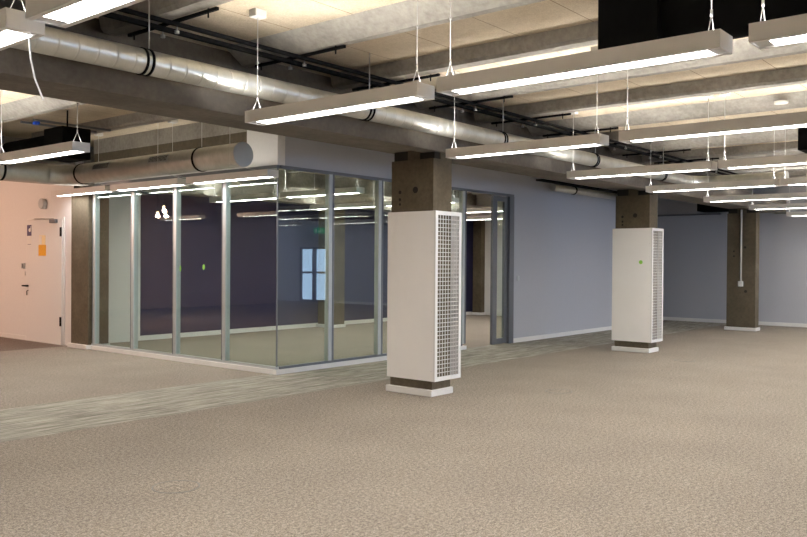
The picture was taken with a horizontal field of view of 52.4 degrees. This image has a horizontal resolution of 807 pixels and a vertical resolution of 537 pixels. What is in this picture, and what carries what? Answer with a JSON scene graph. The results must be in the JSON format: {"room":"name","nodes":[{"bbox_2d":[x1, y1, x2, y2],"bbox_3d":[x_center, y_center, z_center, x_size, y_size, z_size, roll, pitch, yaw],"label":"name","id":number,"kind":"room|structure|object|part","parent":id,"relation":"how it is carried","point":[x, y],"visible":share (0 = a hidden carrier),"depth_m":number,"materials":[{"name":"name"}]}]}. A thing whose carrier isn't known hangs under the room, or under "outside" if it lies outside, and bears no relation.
{"room":"open-plan office","nodes":[
{"label":"open-plan office","id":0,"kind":"room"},
{"bbox_2d":[0,130,284,345],"bbox_3d":[-6.326,-0.380,13.827,12.615,3.160,0.120,1,1,40],"label":"wall","id":1,"kind":"structure","parent":0,"point":[18,200],"depth_m":13.79,"materials":[{"name":"paint"}]},
{"bbox_2d":[0,332,25,339],"bbox_3d":[-8.782,1.133,15.775,6.380,0.070,0.015,1,1,40],"label":"baseboard","id":2,"kind":"structure","parent":1,"relation":"attached to","point":[22,337],"depth_m":14.02,"materials":[{"name":"white paint"}]},
{"bbox_2d":[38,198,46,208],"bbox_3d":[-5.864,-1.053,13.320,0.169,0.169,0.070,1,1,40],"label":"bell","id":3,"kind":"object","parent":1,"relation":"attached to","point":[42,203],"visible":1,"depth_m":13.28,"materials":[{"name":"metal"}]},
{"bbox_2d":[22,217,64,344],"bbox_3d":[-5.857,0.193,13.298,1.245,2.030,0.098,1,1,40],"label":"door","id":4,"kind":"structure","parent":1,"relation":"in","point":[45,275],"depth_m":13.24,"materials":[{"name":"paint"}]},
{"bbox_2d":[27,225,31,245],"bbox_3d":[-6.213,-0.555,13.605,0.160,0.345,0.008,1,1,40],"label":"door sign","id":5,"kind":"object","parent":4,"relation":"attached to","point":[29,227],"visible":1,"depth_m":13.60,"materials":[{"name":"white plastic"}]},
{"bbox_2d":[38,235,45,255],"bbox_3d":[-5.875,-0.373,13.326,0.240,0.330,0.007,1,1,40],"label":"notice","id":6,"kind":"object","parent":4,"relation":"attached to","point":[41,247],"visible":1,"depth_m":13.32,"materials":[{"name":"orange paper"}]},
{"bbox_2d":[94,122,246,153],"bbox_3d":[-3.263,-1.814,11.283,3.550,0.210,0.130,1,1,40],"label":"trim","id":7,"kind":"structure","parent":1,"relation":"attached to","point":[192,131],"depth_m":11.25,"materials":[{"name":"concrete"}]},
{"bbox_2d":[94,131,246,161],"bbox_3d":[-3.262,-1.534,11.289,3.550,0.350,0.120,1,1,40],"label":"trim","id":8,"kind":"structure","parent":1,"relation":"attached to","point":[242,136],"depth_m":11.07,"materials":[{"name":"concrete"}]},
{"bbox_2d":[109,191,472,337],"bbox_3d":[-1.153,-0.046,17.861,0.150,2.500,12.350,1,1,40],"label":"wall","id":9,"kind":"structure","parent":0,"point":[253,224],"depth_m":15.35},
{"bbox_2d":[109,312,470,342],"bbox_3d":[-1.560,1.166,17.259,0.015,0.080,10.400,1,1,40],"label":"baseboard","id":10,"kind":"structure","parent":9,"relation":"attached to","point":[268,328],"depth_m":15.32,"materials":[{"name":"white paint"}]},
{"bbox_2d":[0,315,806,536],"bbox_3d":[0.280,1.343,8.987,29.400,0.120,24.600,1,1,40],"label":"floor","id":11,"kind":"structure","parent":0,"point":[654,444],"depth_m":6.23,"materials":[{"name":"carpet"}]},
{"bbox_2d":[67,186,109,349],"bbox_3d":[-4.856,-0.046,12.657,0.560,2.530,0.400,1,1,40],"label":"concrete column","id":12,"kind":"structure","parent":11,"relation":"on","point":[81,209],"depth_m":12.54,"materials":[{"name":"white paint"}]},
{"bbox_3d":[-4.864,1.187,12.666,0.560,0.065,0.400,1,1,40],"label":"trim","id":13,"kind":"part","parent":12,"relation":"part of","materials":[{"name":"white paint"}]},
{"bbox_2d":[152,480,199,492],"bbox_3d":[-1.357,1.301,4.890,0.280,0.003,0.280,1,1,40],"label":"floor outlet cover","id":14,"kind":"object","parent":11,"relation":"on","point":[176,486],"visible":1,"depth_m":4.89,"materials":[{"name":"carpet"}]},
{"bbox_2d":[91,165,281,374],"bbox_3d":[-3.090,-0.007,11.098,4.200,2.500,0.100,1,1,40],"label":"glass wall","id":15,"kind":"structure","parent":11,"relation":"on","point":[224,362],"depth_m":11.08,"materials":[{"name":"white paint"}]},
{"bbox_3d":[-3.113,1.170,11.121,4.158,0.030,0.058,1,1,40],"label":"rail","id":16,"kind":"part","parent":15,"relation":"part of","materials":[{"name":"metal"}]},
{"bbox_3d":[-3.097,-1.238,11.102,4.158,0.038,0.058,1,1,40],"label":"rail","id":17,"kind":"part","parent":15,"relation":"part of","materials":[{"name":"grey metal"}]},
{"bbox_2d":[316,209,345,327],"bbox_3d":[-1.498,-0.056,16.926,0.510,2.530,0.380,1,1,40],"label":"concrete column","id":18,"kind":"structure","parent":11,"relation":"on","point":[339,219],"depth_m":16.85,"materials":[{"name":"white paint"}]},
{"bbox_3d":[-1.506,1.177,16.936,0.510,0.065,0.380,1,1,40],"label":"trim","id":19,"kind":"part","parent":18,"relation":"part of","materials":[{"name":"white paint"}]},
{"bbox_2d":[278,165,513,373],"bbox_3d":[0.163,0.010,11.813,0.100,2.500,5.250,1,1,40],"label":"glass wall","id":20,"kind":"structure","parent":11,"relation":"on","point":[329,361],"depth_m":11.05,"materials":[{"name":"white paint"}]},
{"bbox_3d":[-0.304,1.188,11.269,0.058,0.030,3.748,1,1,40],"label":"rail","id":21,"kind":"part","parent":20,"relation":"part of","materials":[{"name":"grey metal"}]},
{"bbox_3d":[0.181,-1.221,11.817,0.058,0.038,5.218,1,1,40],"label":"rail","id":22,"kind":"part","parent":20,"relation":"part of","materials":[{"name":"grey metal"}]},
{"bbox_2d":[490,195,513,344],"bbox_3d":[1.622,0.025,13.637,0.142,2.462,0.580,1,1,40],"label":"door","id":23,"kind":"structure","parent":20,"relation":"in","point":[508,202],"depth_m":13.69,"materials":[{"name":"grey metal"}]},
{"bbox_2d":[386,151,452,396],"bbox_3d":[0.171,0.020,8.529,0.610,2.530,0.370,1,1,40],"label":"concrete column","id":24,"kind":"structure","parent":11,"relation":"on","point":[420,181],"depth_m":8.39,"materials":[{"name":"white paint"}]},
{"bbox_3d":[0.163,1.253,8.538,0.610,0.065,0.370,1,1,40],"label":"trim","id":25,"kind":"part","parent":24,"relation":"part of","materials":[{"name":"white paint"}]},
{"bbox_2d":[387,210,461,381],"bbox_3d":[0.215,0.274,8.547,0.630,1.713,0.447,1,1,40],"label":"air conditioning unit","id":26,"kind":"object","parent":24,"relation":"attached to","point":[412,281],"depth_m":8.38,"materials":[{"name":"white metal"}]},
{"bbox_2d":[433,210,461,381],"bbox_3d":[0.451,0.277,8.353,0.020,1.713,0.445,1,1,40],"label":"grille","id":27,"kind":"object","parent":26,"relation":"attached to","point":[458,215],"depth_m":8.35,"materials":[{"name":"white metal"}]},
{"bbox_2d":[471,220,484,314],"bbox_3d":[1.944,-0.050,21.243,0.310,2.499,0.240,1,1,40],"label":"concrete column","id":28,"kind":"structure","parent":11,"relation":"on","point":[478,225],"depth_m":21.18,"materials":[{"name":"white paint"}]},
{"bbox_3d":[1.936,1.167,21.252,0.310,0.065,0.240,1,1,40],"label":"trim","id":29,"kind":"part","parent":28,"relation":"part of","materials":[{"name":"white paint"}]},
{"bbox_2d":[612,189,658,352],"bbox_3d":[3.599,0.012,12.702,0.610,2.530,0.370,1,1,40],"label":"concrete column","id":30,"kind":"structure","parent":11,"relation":"on","point":[634,208],"depth_m":12.58,"materials":[{"name":"white paint"}]},
{"bbox_3d":[3.590,1.244,12.711,0.610,0.065,0.370,1,1,40],"label":"trim","id":31,"kind":"part","parent":30,"relation":"part of","materials":[{"name":"white paint"}]},
{"bbox_2d":[612,228,663,342],"bbox_3d":[3.632,0.251,12.719,0.645,1.735,0.432,1,1,40],"label":"air conditioning unit","id":32,"kind":"object","parent":30,"relation":"attached to","point":[633,319],"depth_m":12.55,"materials":[{"name":"white metal"}]},
{"bbox_2d":[650,228,663,342],"bbox_3d":[3.874,0.254,12.520,0.020,1.735,0.430,1,1,40],"label":"grille","id":33,"kind":"object","parent":32,"relation":"attached to","point":[653,231],"depth_m":12.51,"materials":[{"name":"white metal"}]},
{"bbox_2d":[724,208,759,330],"bbox_3d":[6.974,0.003,16.859,0.630,2.530,0.320,1,1,40],"label":"concrete column","id":34,"kind":"structure","parent":11,"relation":"on","point":[743,225],"depth_m":16.76,"materials":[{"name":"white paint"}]},
{"bbox_3d":[6.972,1.235,16.877,0.630,0.065,0.300,1,1,40],"label":"trim","id":35,"kind":"part","parent":34,"relation":"part of","materials":[{"name":"white paint"}]},
{"bbox_2d":[0,0,806,204],"bbox_3d":[0.302,-1.887,8.962,29.400,0.280,24.600,1,1,40],"label":"ceiling","id":36,"kind":"structure","parent":0,"point":[485,34],"depth_m":7.35,"materials":[{"name":"beige concrete"}]},
{"bbox_2d":[0,0,44,100],"bbox_3d":[-2.064,-1.304,3.916,1.120,1.101,0.185,1,1,40],"label":"linear light","id":37,"kind":"object","parent":36,"relation":"hanging from","point":[15,29],"depth_m":3.59,"materials":[{"name":"grey paint"}]},
{"bbox_2d":[0,30,29,45],"bbox_3d":[-2.071,-1.044,3.913,0.970,0.006,0.114,1,1,40],"label":"diffuser","id":38,"kind":"object","parent":37,"relation":"attached to","point":[7,37],"depth_m":3.68,"materials":[{"name":"white plastic"}]},
{"bbox_3d":[-1.631,-0.884,3.637,0.066,0.272,0.010,0,0,-19],"label":"loose cord","id":39,"kind":"part","parent":37,"relation":"part of","materials":[{"name":"white plastic"}]},
{"bbox_2d":[0,90,89,164],"bbox_3d":[-3.566,-1.487,7.992,1.635,0.818,0.172,1,1,40],"label":"linear light","id":40,"kind":"object","parent":36,"relation":"hanging from","point":[73,147],"visible":0.77,"depth_m":7.81,"materials":[{"name":"grey paint"}]},
{"bbox_2d":[0,151,79,162],"bbox_3d":[-3.567,-1.086,7.994,1.480,0.006,0.114,1,1,40],"label":"diffuser","id":41,"kind":"object","parent":40,"relation":"attached to","point":[36,155],"depth_m":7.96,"materials":[{"name":"white plastic"}]},
{"bbox_2d":[2,110,90,162],"bbox_3d":[-4.609,-1.621,10.366,1.850,0.600,0.360,1,1,40],"label":"duct","id":42,"kind":"object","parent":36,"relation":"hanging from","point":[60,134],"visible":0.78,"depth_m":9.87,"materials":[{"name":"black metal"}]},
{"bbox_2d":[20,119,110,132],"bbox_3d":[-4.191,-1.752,10.201,0.300,0.060,1.020,1,1,40],"label":"cable tray","id":43,"kind":"object","parent":36,"relation":"attached to","point":[36,121],"visible":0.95,"depth_m":10.07,"materials":[{"name":"grey metal"}]},
{"bbox_2d":[51,133,115,196],"bbox_3d":[-4.799,-1.519,12.106,1.540,0.835,0.285,1,1,40],"label":"linear light","id":44,"kind":"object","parent":36,"relation":"hanging from","point":[96,189],"depth_m":11.98,"materials":[{"name":"grey paint"}]},
{"bbox_2d":[62,191,107,195],"bbox_3d":[-4.766,-1.109,12.153,1.390,0.006,0.114,1,1,40],"label":"diffuser","id":45,"kind":"object","parent":44,"relation":"attached to","point":[64,193],"depth_m":12.09,"materials":[{"name":"white plastic"}]},
{"bbox_3d":[-4.279,-1.552,11.620,0.080,0.755,0.199,1,1,40],"label":"suspension wire","id":46,"kind":"part","parent":44,"relation":"part of","materials":[{"name":"grey metal"}]},
{"bbox_2d":[26,0,144,27],"bbox_3d":[-0.873,-1.430,2.921,1.638,0.818,0.172,1,1,40],"label":"linear light","id":47,"kind":"object","parent":36,"relation":"hanging from","point":[60,13],"visible":1,"depth_m":3.29,"materials":[{"name":"grey paint"}]},
{"bbox_2d":[44,0,128,21],"bbox_3d":[-0.874,-1.029,2.922,1.483,0.006,0.114,1,1,40],"label":"diffuser","id":48,"kind":"object","parent":47,"relation":"attached to","point":[79,10],"depth_m":3.26,"materials":[{"name":"white plastic"}]},
{"bbox_2d":[0,122,252,184],"bbox_3d":[-4.298,-1.541,9.502,4.064,0.743,3.166,1,1,40],"label":"duct","id":49,"kind":"object","parent":36,"relation":"hanging from","point":[202,159],"visible":0.98,"depth_m":10.53,"materials":[{"name":"metal"}]},
{"bbox_2d":[91,162,109,170],"bbox_3d":[-4.062,-1.373,11.006,0.420,0.095,0.039,1,1,40],"label":"grille","id":50,"kind":"object","parent":49,"relation":"attached to","point":[98,166],"depth_m":10.98,"materials":[{"name":"metal"}]},
{"bbox_2d":[147,154,168,163],"bbox_3d":[-3.038,-1.360,10.158,0.420,0.095,0.039,1,1,40],"label":"grille","id":51,"kind":"object","parent":49,"relation":"attached to","point":[157,158],"depth_m":10.14,"materials":[{"name":"metal"}]},
{"bbox_2d":[110,119,188,191],"bbox_3d":[-3.478,-1.501,11.013,1.610,0.835,0.285,1,1,40],"label":"linear light","id":52,"kind":"object","parent":36,"relation":"hanging from","point":[175,182],"depth_m":10.86,"materials":[{"name":"grey paint"}]},
{"bbox_2d":[118,185,180,190],"bbox_3d":[-3.452,-1.092,11.066,1.440,0.006,0.114,1,1,40],"label":"diffuser","id":53,"kind":"object","parent":52,"relation":"attached to","point":[124,187],"depth_m":11.10,"materials":[{"name":"white plastic"}]},
{"bbox_2d":[168,119,177,123],"bbox_3d":[-2.944,-1.883,10.451,0.080,0.055,0.100,1,1,40],"label":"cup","id":54,"kind":"object","parent":52,"relation":"on","point":[172,121],"depth_m":10.43,"materials":[{"name":"white plastic"}]},
{"bbox_3d":[-2.915,-1.534,10.492,0.080,0.755,0.199,1,1,40],"label":"suspension wire","id":55,"kind":"part","parent":52,"relation":"part of","materials":[{"name":"grey metal"}]},
{"bbox_2d":[128,6,218,39],"bbox_3d":[-1.628,-1.698,5.731,1.050,0.135,0.032,1,1,40],"label":"rail","id":56,"kind":"object","parent":36,"relation":"hanging from","point":[213,9],"visible":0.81,"depth_m":5.64,"materials":[{"name":"black metal"}]},
{"bbox_2d":[209,186,281,202],"bbox_3d":[-2.609,-1.522,13.431,1.635,0.818,0.172,1,1,40],"label":"linear light","id":57,"kind":"object","parent":36,"relation":"hanging from","point":[265,196],"visible":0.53,"depth_m":13.24,"materials":[{"name":"grey paint"}]},
{"bbox_2d":[1,136,498,215],"bbox_3d":[-4.670,-1.598,13.077,0.900,0.690,24.180,1,1,40],"label":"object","id":58,"kind":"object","parent":36,"relation":"attached to","point":[298,181],"depth_m":16.00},
{"bbox_2d":[310,197,324,209],"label":"linear light","id":59,"kind":"object","parent":58,"relation":"hanging from","point":[312,207],"depth_m":15.60,"materials":[{"name":"grey paint"}]},
{"bbox_2d":[335,196,374,208],"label":"linear light","id":60,"kind":"object","parent":58,"relation":"hanging from","point":[348,205],"depth_m":14.97,"materials":[{"name":"grey paint"}]},
{"bbox_2d":[384,201,391,206],"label":"linear light","id":61,"kind":"object","parent":58,"relation":"hanging from","point":[389,203],"depth_m":14.45,"materials":[{"name":"grey paint"}]},
{"bbox_2d":[255,45,345,69],"bbox_3d":[-0.857,-1.700,6.663,1.050,0.135,0.032,1,1,40],"label":"rail","id":62,"kind":"object","parent":36,"relation":"hanging from","point":[335,48],"visible":0.88,"depth_m":6.58,"materials":[{"name":"black metal"}]},
{"bbox_2d":[280,169,364,197],"bbox_3d":[-1.246,-1.504,12.302,1.635,0.818,0.172,1,1,40],"label":"linear light","id":63,"kind":"object","parent":36,"relation":"hanging from","point":[347,190],"visible":0.66,"depth_m":12.25,"materials":[{"name":"grey paint"}]},
{"bbox_2d":[288,193,352,197],"bbox_3d":[-1.246,-1.103,12.304,1.480,0.006,0.114,1,1,40],"label":"diffuser","id":64,"kind":"object","parent":63,"relation":"attached to","point":[290,195],"depth_m":12.40,"materials":[{"name":"white plastic"}]},
{"bbox_2d":[245,0,434,125],"bbox_3d":[-0.473,-1.446,5.433,1.585,0.818,0.172,1,1,40],"label":"linear light","id":65,"kind":"object","parent":36,"relation":"hanging from","point":[411,92],"visible":1,"depth_m":5.32,"materials":[{"name":"grey paint"}]},
{"bbox_2d":[258,97,421,122],"bbox_3d":[-0.474,-1.045,5.434,1.430,0.006,0.114,1,1,40],"label":"diffuser","id":66,"kind":"object","parent":65,"relation":"attached to","point":[405,100],"depth_m":5.38,"materials":[{"name":"white plastic"}]},
{"bbox_2d":[0,0,785,213],"bbox_3d":[0.338,-1.532,8.933,0.900,0.690,24.180,1,1,40],"label":"concrete beam","id":67,"kind":"structure","parent":36,"relation":"attached to","point":[56,77],"depth_m":6.87,"materials":[{"name":"grey concrete"}]},
{"bbox_2d":[352,73,439,90],"bbox_3d":[-0.085,-1.702,7.595,1.050,0.135,0.032,1,1,40],"label":"rail","id":68,"kind":"object","parent":36,"relation":"hanging from","point":[430,76],"visible":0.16,"depth_m":7.50,"materials":[{"name":"black metal"}]},
{"bbox_2d":[10,0,788,183],"bbox_3d":[1.308,-1.571,8.056,1.489,0.584,12.285,1,1,40],"label":"spiral duct","id":69,"kind":"object","parent":36,"relation":"hanging from","point":[55,42],"visible":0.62,"depth_m":6.08,"materials":[{"name":"silver metal"}]},
{"bbox_3d":[-1.685,-1.653,5.428,0.009,0.420,0.009,0,0,-28],"label":"threaded rod","id":70,"kind":"part","parent":69,"relation":"part of","materials":[{"name":"metal"}]},
{"bbox_3d":[-0.295,-1.657,7.107,0.009,0.420,0.009,0,0,-28],"label":"threaded rod","id":71,"kind":"part","parent":69,"relation":"part of","materials":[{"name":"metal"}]},
{"bbox_2d":[451,191,458,202],"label":"linear light","id":72,"kind":"object","parent":36,"relation":"hanging from","point":[454,200],"depth_m":13.57,"materials":[{"name":"grey paint"}]},
{"bbox_2d":[429,95,512,112],"bbox_3d":[0.686,-1.704,8.528,1.050,0.135,0.032,1,1,40],"label":"rail","id":73,"kind":"object","parent":36,"relation":"hanging from","point":[511,96],"visible":0.88,"depth_m":8.46,"materials":[{"name":"black metal"}]},
{"bbox_2d":[457,207,502,212],"bbox_3d":[1.751,-1.512,15.923,1.635,0.818,0.172,1,1,40],"label":"linear light","id":74,"kind":"object","parent":36,"relation":"hanging from","point":[486,209],"visible":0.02,"depth_m":16.02,"materials":[{"name":"grey paint"}]},
{"bbox_2d":[467,215,502,219],"bbox_3d":[1.854,-1.534,18.823,1.635,0.818,0.172,1,1,40],"label":"linear light","id":75,"kind":"object","parent":36,"relation":"hanging from","point":[489,216],"visible":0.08,"depth_m":18.80,"materials":[{"name":"grey paint"}]},
{"bbox_2d":[446,46,608,159],"bbox_3d":[1.064,-1.450,7.321,1.585,0.818,0.172,1,1,40],"label":"linear light","id":76,"kind":"object","parent":36,"relation":"hanging from","point":[596,139],"visible":0.86,"depth_m":7.21,"materials":[{"name":"grey paint"}]},
{"bbox_2d":[457,144,596,157],"bbox_3d":[1.063,-1.049,7.323,1.430,0.006,0.114,1,1,40],"label":"diffuser","id":77,"kind":"object","parent":76,"relation":"attached to","point":[532,148],"depth_m":7.30,"materials":[{"name":"white plastic"}]},
{"bbox_2d":[491,113,570,127],"bbox_3d":[1.458,-1.706,9.460,1.050,0.135,0.032,1,1,40],"label":"rail","id":78,"kind":"object","parent":36,"relation":"hanging from","point":[562,114],"visible":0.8,"depth_m":9.39,"materials":[{"name":"black metal"}]},
{"bbox_2d":[542,127,617,137],"bbox_3d":[2.229,-1.708,10.392,1.050,0.135,0.032,1,1,40],"label":"rail","id":79,"kind":"object","parent":36,"relation":"hanging from","point":[610,128],"visible":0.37,"depth_m":10.29,"materials":[{"name":"black metal"}]},
{"bbox_2d":[436,0,732,96],"bbox_3d":[0.873,-1.428,4.319,1.630,0.818,0.172,1,1,40],"label":"linear light","id":80,"kind":"object","parent":36,"relation":"hanging from","point":[715,42],"visible":1,"depth_m":4.18,"materials":[{"name":"grey paint"}]},
{"bbox_2d":[454,50,713,93],"bbox_3d":[0.872,-1.027,4.320,1.475,0.006,0.114,1,1,40],"label":"diffuser","id":81,"kind":"object","parent":80,"relation":"attached to","point":[700,54],"depth_m":4.26,"materials":[{"name":"white plastic"}]},
{"bbox_2d":[567,95,716,179],"bbox_3d":[2.610,-1.454,9.111,1.685,0.818,0.172,1,1,40],"label":"linear light","id":82,"kind":"object","parent":36,"relation":"hanging from","point":[706,165],"visible":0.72,"depth_m":8.99,"materials":[{"name":"grey paint"}]},
{"bbox_2d":[577,169,707,178],"bbox_3d":[2.609,-1.053,9.113,1.530,0.006,0.114,1,1,40],"label":"diffuser","id":83,"kind":"object","parent":82,"relation":"attached to","point":[634,172],"depth_m":9.11,"materials":[{"name":"white plastic"}]},
{"bbox_2d":[622,149,690,158],"bbox_3d":[3.772,-1.711,12.256,1.050,0.135,0.032,1,1,40],"label":"rail","id":84,"kind":"object","parent":36,"relation":"hanging from","point":[683,150],"visible":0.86,"depth_m":12.18,"materials":[{"name":"black metal"}]},
{"bbox_2d":[654,158,718,164],"bbox_3d":[4.543,-1.713,13.189,1.050,0.135,0.032,1,1,40],"label":"rail","id":85,"kind":"object","parent":36,"relation":"hanging from","point":[706,158],"visible":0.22,"depth_m":13.10,"materials":[{"name":"black metal"}]},
{"bbox_2d":[598,0,806,49],"bbox_3d":[1.984,-1.615,4.975,1.520,0.440,0.460,1,1,40],"label":"duct","id":86,"kind":"object","parent":36,"relation":"hanging from","point":[620,22],"visible":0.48,"depth_m":5.01,"materials":[{"name":"black metal"}]},
{"bbox_2d":[618,70,806,143],"bbox_3d":[2.425,-1.432,6.194,1.630,0.818,0.172,1,1,40],"label":"linear light","id":87,"kind":"object","parent":36,"relation":"hanging from","point":[791,120],"visible":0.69,"depth_m":6.18,"materials":[{"name":"grey paint"}]},
{"bbox_2d":[633,124,806,141],"bbox_3d":[2.425,-1.031,6.196,1.475,0.006,0.114,1,1,40],"label":"diffuser","id":88,"kind":"object","parent":87,"relation":"attached to","point":[742,128],"depth_m":6.23,"materials":[{"name":"white plastic"}]},
{"bbox_2d":[646,130,780,192],"bbox_3d":[4.060,-1.457,10.832,1.725,0.818,0.172,1,1,40],"label":"linear light","id":89,"kind":"object","parent":36,"relation":"hanging from","point":[762,182],"visible":0.76,"depth_m":10.73,"materials":[{"name":"grey paint"}]},
{"bbox_2d":[659,186,763,191],"bbox_3d":[4.059,-1.056,10.834,1.570,0.006,0.114,1,1,40],"label":"diffuser","id":90,"kind":"object","parent":89,"relation":"attached to","point":[673,188],"depth_m":10.90,"materials":[{"name":"white plastic"}]},
{"bbox_2d":[703,174,806,202],"bbox_3d":[5.437,-1.461,12.613,1.575,0.818,0.172,1,1,40],"label":"linear light","id":91,"kind":"object","parent":36,"relation":"hanging from","point":[798,195],"visible":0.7,"depth_m":12.54,"materials":[{"name":"grey paint"}]},
{"bbox_2d":[718,93,806,169],"bbox_3d":[3.933,-1.436,8.017,1.630,0.818,0.172,1,1,40],"label":"linear light","id":92,"kind":"object","parent":36,"relation":"hanging from","point":[800,159],"visible":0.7,"depth_m":8.22,"materials":[{"name":"grey paint"}]},
{"bbox_2d":[730,163,806,168],"bbox_3d":[3.933,-1.035,8.018,1.475,0.006,0.114,1,1,40],"label":"diffuser","id":93,"kind":"object","parent":92,"relation":"attached to","point":[732,165],"depth_m":8.26,"materials":[{"name":"white plastic"}]},
{"bbox_2d":[749,0,806,49],"bbox_3d":[2.240,-1.410,3.187,1.680,0.818,0.172,1,1,40],"label":"linear light","id":94,"kind":"object","parent":36,"relation":"hanging from","point":[791,30],"visible":1,"depth_m":3.60,"materials":[{"name":"grey paint"}]},
{"bbox_2d":[770,35,806,44],"bbox_3d":[2.240,-1.009,3.188,1.525,0.006,0.114,1,1,40],"label":"diffuser","id":95,"kind":"object","parent":94,"relation":"attached to","point":[795,39],"depth_m":3.64,"materials":[{"name":"white plastic"}]},
{"bbox_2d":[749,172,806,209],"bbox_3d":[6.895,-1.465,14.392,1.555,0.818,0.172,1,1,40],"label":"linear light","id":96,"kind":"object","parent":36,"relation":"hanging from","point":[792,205],"visible":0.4,"depth_m":14.51,"materials":[{"name":"grey paint"}]},
{"bbox_2d":[774,100,787,104],"bbox_3d":[3.982,-1.752,8.643,0.140,0.025,0.140,1,1,40],"label":"disc","id":97,"kind":"object","parent":36,"relation":"attached to","point":[778,102],"visible":1,"depth_m":8.60,"materials":[{"name":"white plastic"}]},
{"bbox_2d":[780,129,806,185],"bbox_3d":[5.368,-1.440,9.750,1.630,0.818,0.172,1,1,40],"label":"linear light","id":98,"kind":"object","parent":36,"relation":"hanging from","point":[785,181],"visible":0.71,"depth_m":10.13,"materials":[{"name":"grey paint"}]},
{"bbox_2d":[786,186,806,216],"bbox_3d":[8.457,-1.469,16.279,1.555,0.818,0.172,1,1,40],"label":"linear light","id":99,"kind":"object","parent":36,"relation":"hanging from","point":[804,213],"visible":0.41,"depth_m":16.60,"materials":[{"name":"grey paint"}]},
{"bbox_2d":[798,127,806,153],"bbox_3d":[4.838,-1.571,8.896,0.920,0.550,0.460,1,1,40],"label":"duct","id":100,"kind":"object","parent":36,"relation":"hanging from","point":[802,132],"visible":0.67,"depth_m":8.98,"materials":[{"name":"black metal"}]},
{"bbox_2d":[285,136,615,337],"bbox_3d":[1.623,-0.324,13.635,0.120,3.160,9.720,1,1,40],"label":"wall","id":101,"kind":"structure","parent":0,"point":[563,241],"depth_m":14.65,"materials":[{"name":"grey paint"}]},
{"bbox_2d":[513,326,611,342],"bbox_3d":[3.305,1.215,15.589,0.012,0.075,4.570,1,1,40],"label":"baseboard","id":102,"kind":"structure","parent":101,"relation":"attached to","point":[545,336],"depth_m":15.05,"materials":[{"name":"white paint"}]},
{"bbox_2d":[536,179,616,199],"bbox_3d":[3.562,-1.454,15.611,0.155,0.185,3.800,1,1,40],"label":"duct","id":103,"kind":"object","parent":101,"relation":"attached to","point":[567,188],"visible":0.8,"depth_m":15.19,"materials":[{"name":"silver metal"}]},
{"bbox_2d":[476,194,505,312],"bbox_3d":[3.011,-0.368,20.573,2.800,3.160,0.120,1,1,40],"label":"wall","id":104,"kind":"structure","parent":0,"point":[481,199],"depth_m":21.15,"materials":[{"name":"paint"}]},
{"bbox_2d":[485,312,501,315],"bbox_3d":[2.988,1.172,20.508,2.240,0.080,0.015,1,1,40],"label":"baseboard","id":105,"kind":"structure","parent":104,"relation":"attached to","point":[486,313],"depth_m":20.98,"materials":[{"name":"white paint"}]},
{"bbox_2d":[361,185,806,323],"bbox_3d":[8.069,-0.317,18.373,29.000,3.160,0.200,1,1,40],"label":"wall","id":106,"kind":"structure","parent":0,"point":[695,247],"depth_m":18.89,"materials":[{"name":"grey paint"}]},
{"bbox_2d":[658,213,720,216],"bbox_3d":[6.176,-1.270,19.756,2.900,0.040,0.080,1,1,40],"label":"pipe","id":107,"kind":"object","parent":106,"relation":"attached to","point":[702,213],"visible":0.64,"depth_m":19.25,"materials":[{"name":"grey metal"}]},
{"bbox_2d":[697,204,727,212],"bbox_3d":[7.054,-1.411,18.659,0.550,0.230,0.550,1,1,40],"label":"far trunking","id":108,"kind":"object","parent":106,"relation":"attached to","point":[700,208],"visible":0.42,"depth_m":18.50,"materials":[{"name":"black metal"}]},
{"bbox_2d":[663,317,806,326],"bbox_3d":[10.301,1.254,16.390,13.800,0.080,0.015,1,1,40],"label":"baseboard","id":109,"kind":"structure","parent":106,"relation":"attached to","point":[664,318],"depth_m":18.88,"materials":[{"name":"white paint"}]},
{"bbox_3d":[-1.839,-1.518,9.361,0.080,0.755,0.458,1,1,40],"label":"wire","id":110,"kind":"object","parent":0,"visible":0},
{"bbox_2d":[186,169,278,184],"bbox_3d":[-2.104,-1.108,9.950,1.550,0.083,0.172,1,1,40],"label":"linear light","id":111,"kind":"object","parent":110,"relation":"hanging from","point":[263,173],"visible":1,"depth_m":9.81,"materials":[{"name":"grey paint"}]},
{"bbox_2d":[195,177,268,183],"bbox_3d":[-2.104,-1.074,9.950,1.400,0.006,0.114,1,1,40],"label":"diffuser","id":112,"kind":"object","parent":111,"relation":"attached to","point":[208,180],"depth_m":9.98,"materials":[{"name":"white plastic"}]},
{"bbox_3d":[-2.399,-1.696,4.799,1.050,0.135,0.032,1,1,40],"label":"rail","id":113,"kind":"object","parent":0,"visible":0},
{"bbox_2d":[102,8,736,174],"bbox_3d":[1.910,-1.689,9.968,0.200,0.030,15.800,1,1,40],"label":"cable tray","id":114,"kind":"object","parent":113,"relation":"attached to","point":[111,15],"visible":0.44,"depth_m":6.77,"materials":[{"name":"black metal"}]}
]}

